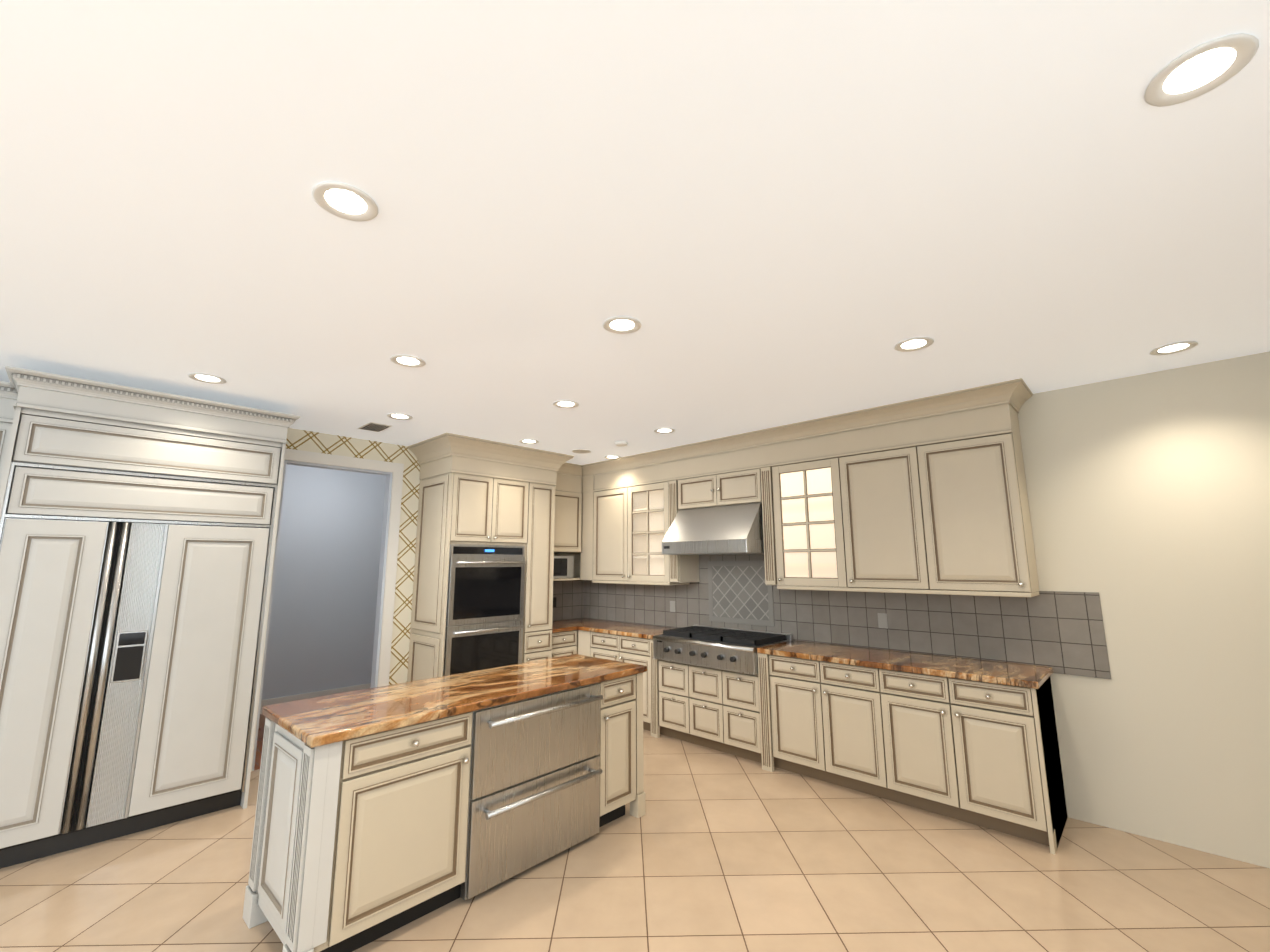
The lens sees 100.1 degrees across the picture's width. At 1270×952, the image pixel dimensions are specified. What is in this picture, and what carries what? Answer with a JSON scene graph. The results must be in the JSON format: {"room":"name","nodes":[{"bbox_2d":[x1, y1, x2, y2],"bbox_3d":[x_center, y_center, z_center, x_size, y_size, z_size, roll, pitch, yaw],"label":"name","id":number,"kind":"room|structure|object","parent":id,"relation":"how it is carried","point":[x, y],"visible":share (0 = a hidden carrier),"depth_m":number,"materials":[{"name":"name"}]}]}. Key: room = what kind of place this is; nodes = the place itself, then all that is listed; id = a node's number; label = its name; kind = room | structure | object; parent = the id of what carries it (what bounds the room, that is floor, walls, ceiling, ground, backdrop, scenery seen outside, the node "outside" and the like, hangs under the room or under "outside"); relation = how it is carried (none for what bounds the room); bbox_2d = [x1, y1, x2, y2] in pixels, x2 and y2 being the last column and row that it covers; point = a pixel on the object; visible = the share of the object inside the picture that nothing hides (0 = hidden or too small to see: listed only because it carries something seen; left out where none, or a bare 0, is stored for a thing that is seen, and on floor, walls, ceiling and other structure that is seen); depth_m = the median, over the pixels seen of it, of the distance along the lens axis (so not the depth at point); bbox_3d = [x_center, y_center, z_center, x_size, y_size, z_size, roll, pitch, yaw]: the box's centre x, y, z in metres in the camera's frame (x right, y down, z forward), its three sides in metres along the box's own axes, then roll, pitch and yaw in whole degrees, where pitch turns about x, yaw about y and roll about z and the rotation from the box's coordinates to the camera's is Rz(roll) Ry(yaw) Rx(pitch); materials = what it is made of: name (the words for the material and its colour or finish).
{"room":"kitchen","nodes":[
{"label":"kitchen","id":0,"kind":"room"},
{"bbox_2d":[0,397,578,684],"bbox_3d":[-3.793,0.802,3.530,0.100,2.720,9.000,-9,-13,43],"label":"wall","id":1,"kind":"structure","parent":0,"point":[305,440],"depth_m":5.05,"materials":[{"name":"paper"}]},
{"bbox_2d":[0,398,16,485],"bbox_3d":[-4.090,-0.102,3.035,0.351,0.764,0.720,-9,-13,43],"label":"upper cabinet","id":2,"kind":"object","parent":1,"relation":"attached to","point":[7,411],"visible":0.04,"depth_m":3.16,"materials":[{"name":"paint"}]},
{"bbox_2d":[8,386,287,485],"bbox_3d":[-3.256,-0.175,3.649,0.730,0.424,1.250,-9,-13,43],"label":"upper cabinet","id":3,"kind":"object","parent":1,"relation":"attached to","point":[67,431],"depth_m":3.31,"materials":[{"name":"paint"}]},
{"bbox_2d":[251,448,403,771],"bbox_3d":[-2.617,1.087,4.707,0.120,2.535,1.263,-9,-13,43],"label":"door frame","id":4,"kind":"structure","parent":1,"relation":"attached to","point":[392,472],"depth_m":4.82,"materials":[{"name":"white"}]},
{"bbox_2d":[408,436,443,464],"bbox_3d":[-1.965,-0.241,5.075,0.660,0.170,0.135,-9,-13,43],"label":"crown molding","id":5,"kind":"structure","parent":1,"relation":"attached to","point":[425,451],"depth_m":5.12,"materials":[{"name":"paint"}]},
{"bbox_2d":[553,555,576,578],"bbox_3d":[-0.981,1.050,6.134,0.212,0.258,0.538,-9,-13,43],"label":"microwave","id":6,"kind":"object","parent":1,"relation":"attached to","point":[565,566],"depth_m":6.16,"materials":[{"name":"paint"}]},
{"bbox_2d":[554,473,580,554],"bbox_3d":[-0.974,0.439,6.233,0.340,0.900,0.648,-9,-13,43],"label":"upper cabinet","id":7,"kind":"object","parent":1,"relation":"attached to","point":[567,526],"depth_m":6.20,"materials":[{"name":"paint"}]},
{"bbox_2d":[552,580,583,620],"bbox_3d":[-0.982,1.492,6.291,0.012,0.518,0.960,-9,-13,43],"label":"tile backsplash","id":8,"kind":"structure","parent":1,"relation":"attached to","point":[569,594],"depth_m":6.46,"materials":[{"name":"grey tile"}]},
{"bbox_2d":[553,597,555,606],"bbox_3d":[-0.960,1.497,6.300,0.006,0.115,0.070,-9,-13,43],"label":"outlet","id":9,"kind":"object","parent":8,"relation":"attached to","point":[554,598],"depth_m":6.30,"materials":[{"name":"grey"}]},
{"bbox_2d":[261,464,385,699],"bbox_3d":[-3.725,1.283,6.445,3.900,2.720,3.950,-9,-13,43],"label":"doorway","id":10,"kind":"structure","parent":0,"point":[322,616],"depth_m":6.25,"materials":[{"name":"white"}]},
{"bbox_2d":[0,714,1269,951],"bbox_3d":[-2.781,2.022,2.344,10.500,0.080,9.000,-9,-13,43],"label":"floor","id":11,"kind":"structure","parent":0,"point":[714,851],"depth_m":2.60,"materials":[{"name":"tile"}]},
{"bbox_2d":[0,462,279,868],"bbox_3d":[-3.252,1.086,3.441,0.730,2.128,1.250,-9,-13,43],"label":"refrigerator","id":12,"kind":"object","parent":11,"relation":"on","point":[137,545],"depth_m":3.16,"materials":[{"name":"paint"}]},
{"bbox_2d":[243,670,646,951],"bbox_3d":[-0.826,1.636,2.925,0.753,0.860,1.964,-9,-13,42],"label":"kitchen island","id":13,"kind":"object","parent":11,"relation":"on","point":[381,811],"depth_m":2.41,"materials":[{"name":"paint"}]},
{"bbox_2d":[262,654,646,745],"bbox_3d":[-0.851,1.196,3.028,0.715,0.039,1.990,-9,-13,42],"label":"island countertop","id":14,"kind":"structure","parent":13,"relation":"on","point":[327,718],"depth_m":2.71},
{"bbox_2d":[407,456,555,681],"bbox_3d":[-1.475,1.173,5.296,0.731,2.550,1.206,-9,-13,43],"label":"tall cabinet","id":15,"kind":"object","parent":11,"relation":"on","point":[482,597],"visible":0.88,"depth_m":5.02,"materials":[{"name":"paint"}]},
{"bbox_2d":[551,630,578,657],"bbox_3d":[-0.970,2.105,5.766,0.601,0.860,0.372,-9,-13,43],"label":"base cabinet","id":16,"kind":"object","parent":11,"relation":"on","point":[567,643],"depth_m":5.64,"materials":[{"name":"paint"}]},
{"bbox_2d":[552,618,602,633],"bbox_3d":[-0.750,1.694,6.041,0.615,0.039,0.974,-9,-13,43],"label":"countertop","id":17,"kind":"structure","parent":16,"relation":"on","point":[557,627],"depth_m":5.92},
{"bbox_2d":[579,630,586,655],"bbox_3d":[-0.345,2.118,5.855,0.221,0.860,0.600,-9,-13,43],"label":"base cabinet","id":18,"kind":"object","parent":11,"relation":"on","point":[582,633],"depth_m":5.70,"materials":[{"name":"paint"}]},
{"bbox_2d":[587,630,658,737],"bbox_3d":[0.072,2.050,5.450,0.950,0.860,0.612,-9,-13,43],"label":"base cabinet","id":19,"kind":"object","parent":11,"relation":"on","point":[639,651],"depth_m":5.11,"materials":[{"name":"paint"}]},
{"bbox_2d":[579,622,675,641],"bbox_3d":[-0.006,1.615,5.582,1.143,0.039,0.614,-9,-13,43],"label":"countertop","id":20,"kind":"structure","parent":19,"relation":"on","point":[625,630],"depth_m":5.53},
{"bbox_2d":[659,660,690,742],"bbox_3d":[0.548,2.057,4.993,0.360,0.695,0.600,-9,-13,43],"label":"base cabinet","id":21,"kind":"object","parent":11,"relation":"on","point":[674,716],"depth_m":4.79,"materials":[{"name":"paint"}]},
{"bbox_2d":[687,664,722,751],"bbox_3d":[0.806,2.015,4.748,0.357,0.695,0.600,-9,-13,43],"label":"base cabinet","id":22,"kind":"object","parent":11,"relation":"on","point":[704,684],"depth_m":4.55,"materials":[{"name":"paint"}]},
{"bbox_2d":[653,625,792,674],"bbox_3d":[0.765,1.538,4.784,1.070,0.250,0.691,-9,-13,43],"label":"rangetop","id":23,"kind":"object","parent":22,"relation":"on","point":[729,649],"visible":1,"depth_m":4.58,"materials":[{"name":"silver metal"}]},
{"bbox_2d":[723,670,758,761],"bbox_3d":[1.065,1.974,4.502,0.361,0.695,0.600,-9,-13,43],"label":"base cabinet","id":24,"kind":"object","parent":11,"relation":"on","point":[740,716],"depth_m":4.31,"materials":[{"name":"paint"}]},
{"bbox_2d":[755,654,890,799],"bbox_3d":[1.524,1.818,4.071,0.926,0.860,0.612,-9,-13,43],"label":"base cabinet","id":25,"kind":"object","parent":11,"relation":"on","point":[823,721],"depth_m":3.84,"materials":[{"name":"paint"}]},
{"bbox_2d":[879,670,1067,854],"bbox_3d":[2.173,1.716,3.463,0.864,0.860,0.600,-9,-13,43],"label":"base cabinet","id":26,"kind":"object","parent":11,"relation":"on","point":[972,741],"depth_m":3.21,"materials":[{"name":"paint"}]},
{"bbox_2d":[757,640,1052,689],"bbox_3d":[1.833,1.321,3.834,1.810,0.039,0.614,-9,-13,43],"label":"countertop","id":27,"kind":"structure","parent":26,"relation":"on","point":[1030,677],"depth_m":3.60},
{"bbox_2d":[0,0,1269,464],"bbox_3d":[-1.386,-0.953,1.536,6.700,0.080,9.100,-9,-13,43],"label":"ceiling","id":28,"kind":"structure","parent":0,"point":[756,214],"depth_m":1.74,"materials":[{"name":"white paint"}]},
{"bbox_2d":[0,386,18,399],"bbox_3d":[-3.580,-0.529,3.073,0.300,0.085,0.060,-9,-13,43],"label":"crown molding","id":29,"kind":"structure","parent":28,"relation":"attached to","point":[4,392],"depth_m":3.18,"materials":[{"name":"paint"}]},
{"bbox_2d":[0,366,300,427],"bbox_3d":[-2.971,-0.473,3.419,0.090,0.085,1.410,-9,-13,43],"label":"crown molding","id":30,"kind":"structure","parent":28,"relation":"attached to","point":[18,377],"depth_m":3.29,"materials":[{"name":"paint"}]},
{"bbox_2d":[188,373,226,383],"bbox_3d":[-2.672,-0.608,3.325,0.183,0.010,0.184,-9,-13,43],"label":"recessed light","id":31,"kind":"object","parent":28,"relation":"in","point":[206,378],"depth_m":3.33,"materials":[{"name":"white"}]},
{"bbox_2d":[312,181,378,221],"bbox_3d":[-0.930,-0.880,1.712,0.183,0.010,0.184,-9,-13,43],"label":"recessed light","id":32,"kind":"object","parent":28,"relation":"in","point":[342,200],"depth_m":1.71,"materials":[{"name":"white"}]},
{"bbox_2d":[357,422,391,431],"bbox_3d":[-2.207,-0.414,4.513,0.300,0.009,0.180,-9,-13,43],"label":"ceiling vent","id":33,"kind":"object","parent":28,"relation":"in","point":[374,426],"visible":1,"depth_m":4.50,"materials":[{"name":"grey metal"}]},
{"bbox_2d":[387,413,412,419],"bbox_3d":[-1.854,-0.467,4.192,0.183,0.010,0.184,-9,-13,43],"label":"recessed light","id":34,"kind":"object","parent":28,"relation":"in","point":[398,416],"depth_m":4.19,"materials":[{"name":"white"}]},
{"bbox_2d":[390,354,425,367],"bbox_3d":[-1.302,-0.657,3.051,0.183,0.010,0.183,-9,-13,43],"label":"recessed light","id":35,"kind":"object","parent":28,"relation":"in","point":[409,361],"depth_m":3.05,"materials":[{"name":"white"}]},
{"bbox_2d":[436,432,575,473],"bbox_3d":[-1.215,-0.210,5.274,0.141,0.170,1.466,-9,-13,43],"label":"crown molding","id":36,"kind":"structure","parent":28,"relation":"attached to","point":[448,444],"depth_m":5.19,"materials":[{"name":"paint"}]},
{"bbox_2d":[519,439,538,443],"bbox_3d":[-1.007,-0.327,5.059,0.183,0.010,0.184,-9,-13,43],"label":"recessed light","id":37,"kind":"object","parent":28,"relation":"in","point":[525,441],"depth_m":5.06,"materials":[{"name":"white"}]},
{"bbox_2d":[553,400,578,408],"bbox_3d":[-0.504,-0.523,3.883,0.183,0.010,0.183,-9,-13,43],"label":"recessed light","id":38,"kind":"object","parent":28,"relation":"in","point":[567,404],"depth_m":3.88,"materials":[{"name":"white"}]},
{"bbox_2d":[566,464,583,476],"bbox_3d":[-0.861,-0.073,6.113,0.108,0.170,0.520,-9,-13,43],"label":"crown molding","id":39,"kind":"structure","parent":28,"relation":"attached to","point":[579,468],"depth_m":6.33,"materials":[{"name":"paint"}]},
{"bbox_2d":[572,449,590,453],"bbox_3d":[-0.556,-0.254,5.522,0.200,0.006,0.200,-9,-13,43],"label":"ceiling speaker","id":40,"kind":"object","parent":28,"relation":"attached to","point":[580,451],"visible":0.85,"depth_m":5.51,"materials":[{"name":"white"}]},
{"bbox_2d":[604,455,620,458],"bbox_3d":[-0.244,-0.205,5.814,0.183,0.010,0.184,-9,-13,43],"label":"recessed light","id":41,"kind":"object","parent":28,"relation":"in","point":[609,456],"depth_m":5.81,"materials":[{"name":"white"}]},
{"bbox_2d":[615,441,627,446],"bbox_3d":[-0.132,-0.308,5.130,0.130,0.030,0.130,-9,-13,43],"label":"smoke detector","id":42,"kind":"object","parent":28,"relation":"attached to","point":[621,443],"visible":1,"depth_m":5.09,"materials":[{"name":"white plastic"}]},
{"bbox_2d":[603,316,641,333],"bbox_3d":[-0.063,-0.736,2.600,0.183,0.010,0.184,-9,-13,43],"label":"recessed light","id":43,"kind":"object","parent":28,"relation":"in","point":[618,324],"depth_m":2.59,"materials":[{"name":"white"}]},
{"bbox_2d":[654,428,674,433],"bbox_3d":[0.259,-0.396,4.665,0.183,0.010,0.184,-9,-13,43],"label":"recessed light","id":44,"kind":"object","parent":28,"relation":"in","point":[660,430],"depth_m":4.66,"materials":[{"name":"white"}]},
{"bbox_2d":[584,378,1031,476],"bbox_3d":[0.919,-0.303,4.904,4.378,0.120,0.122,-9,-13,43],"label":"crown molding","id":45,"kind":"structure","parent":28,"relation":"attached to","point":[1015,394],"depth_m":4.22,"materials":[{"name":"paint"}]},
{"bbox_2d":[894,337,933,351],"bbox_3d":[1.489,-0.701,2.839,0.183,0.010,0.184,-9,-13,43],"label":"recessed light","id":46,"kind":"object","parent":28,"relation":"in","point":[916,343],"depth_m":2.84,"materials":[{"name":"white"}]},
{"bbox_2d":[1149,341,1197,355],"bbox_3d":[2.937,-0.695,2.901,0.183,0.010,0.184,-9,-13,43],"label":"recessed light","id":47,"kind":"object","parent":28,"relation":"in","point":[1177,347],"depth_m":2.90,"materials":[{"name":"white"}]},
{"bbox_2d":[1144,33,1258,106],"bbox_3d":[1.342,-0.960,1.266,0.183,0.010,0.184,-9,-13,43],"label":"recessed light","id":48,"kind":"object","parent":28,"relation":"in","point":[1200,69],"depth_m":1.26,"materials":[{"name":"white"}]},
{"bbox_2d":[598,351,1269,867],"bbox_3d":[1.740,0.947,4.507,6.700,2.720,0.100,-9,-13,43],"label":"wall","id":49,"kind":"structure","parent":0,"point":[1148,495],"depth_m":3.12,"materials":[{"name":"beige paint"}]},
{"bbox_2d":[577,475,592,579],"bbox_3d":[-0.449,0.625,6.383,0.216,1.220,0.337,-9,-13,43],"label":"upper cabinet","id":50,"kind":"object","parent":49,"relation":"attached to","point":[586,482],"depth_m":6.29,"materials":[{"name":"paint"}]},
{"bbox_2d":[589,469,652,582],"bbox_3d":[-0.148,0.576,6.094,0.624,1.220,0.341,-9,-13,43],"label":"upper cabinet","id":51,"kind":"object","parent":49,"relation":"attached to","point":[621,533],"depth_m":5.93,"materials":[{"name":"paint"}]},
{"bbox_2d":[633,463,676,490],"bbox_3d":[0.251,0.011,5.813,0.595,0.200,0.317,-9,-13,43],"label":"upper cabinet","id":52,"kind":"object","parent":49,"relation":"attached to","point":[658,477],"depth_m":5.62,"materials":[{"name":"paint"}]},
{"bbox_2d":[673,454,716,510],"bbox_3d":[0.716,0.083,5.332,0.476,0.500,0.341,-9,-13,43],"label":"upper cabinet","id":53,"kind":"object","parent":49,"relation":"attached to","point":[695,478],"depth_m":5.22,"materials":[{"name":"paint"}]},
{"bbox_2d":[662,502,763,554],"bbox_3d":[0.795,0.509,4.997,0.940,0.447,0.589,-9,-13,43],"label":"range hood","id":54,"kind":"object","parent":49,"relation":"attached to","point":[728,529],"visible":0.83,"depth_m":4.78,"materials":[{"name":"silver metal"}]},
{"bbox_2d":[717,446,780,506],"bbox_3d":[1.058,0.028,5.007,0.474,0.500,0.341,-9,-13,43],"label":"upper cabinet","id":55,"kind":"object","parent":49,"relation":"attached to","point":[745,476],"depth_m":4.82,"materials":[{"name":"paint"}]},
{"bbox_2d":[769,435,828,474],"bbox_3d":[1.533,-0.194,4.595,0.595,0.200,0.317,-9,-13,43],"label":"upper cabinet","id":56,"kind":"object","parent":49,"relation":"attached to","point":[808,454],"depth_m":4.49,"materials":[{"name":"paint"}]},
{"bbox_2d":[584,554,1110,678],"bbox_3d":[1.127,0.912,5.023,4.920,1.236,0.026,-9,-13,43],"label":"tile backsplash","id":57,"kind":"structure","parent":49,"relation":"attached to","point":[1059,632],"depth_m":4.20,"materials":[{"name":"grey tile"}]},
{"bbox_2d":[670,601,674,611],"bbox_3d":[0.399,1.386,5.653,0.070,0.115,0.005,-9,-13,43],"label":"outlet","id":58,"kind":"object","parent":57,"relation":"attached to","point":[672,603],"depth_m":5.65,"materials":[{"name":"grey plastic"}]},
{"bbox_2d":[878,613,887,628],"bbox_3d":[1.947,1.138,4.182,0.070,0.115,0.005,-9,-13,43],"label":"outlet","id":59,"kind":"object","parent":57,"relation":"attached to","point":[882,620],"depth_m":4.18,"materials":[{"name":"grey plastic"}]},
{"bbox_2d":[825,419,928,590],"bbox_3d":[1.924,0.245,4.126,0.640,1.220,0.341,-9,-13,43],"label":"upper cabinet","id":60,"kind":"object","parent":49,"relation":"attached to","point":[875,503],"depth_m":3.99,"materials":[{"name":"paint"}]},
{"bbox_2d":[917,403,1039,594],"bbox_3d":[2.362,0.175,3.710,0.575,1.220,0.341,-9,-13,43],"label":"upper cabinet","id":61,"kind":"object","parent":49,"relation":"attached to","point":[938,504],"depth_m":3.56,"materials":[{"name":"paint"}]},
{"bbox_2d":[1011,387,1032,412],"bbox_3d":[2.613,-0.524,3.598,0.100,0.120,0.320,-9,-13,43],"label":"crown molding","id":62,"kind":"structure","parent":49,"relation":"attached to","point":[1016,408],"depth_m":3.64,"materials":[{"name":"paint"}]}
]}

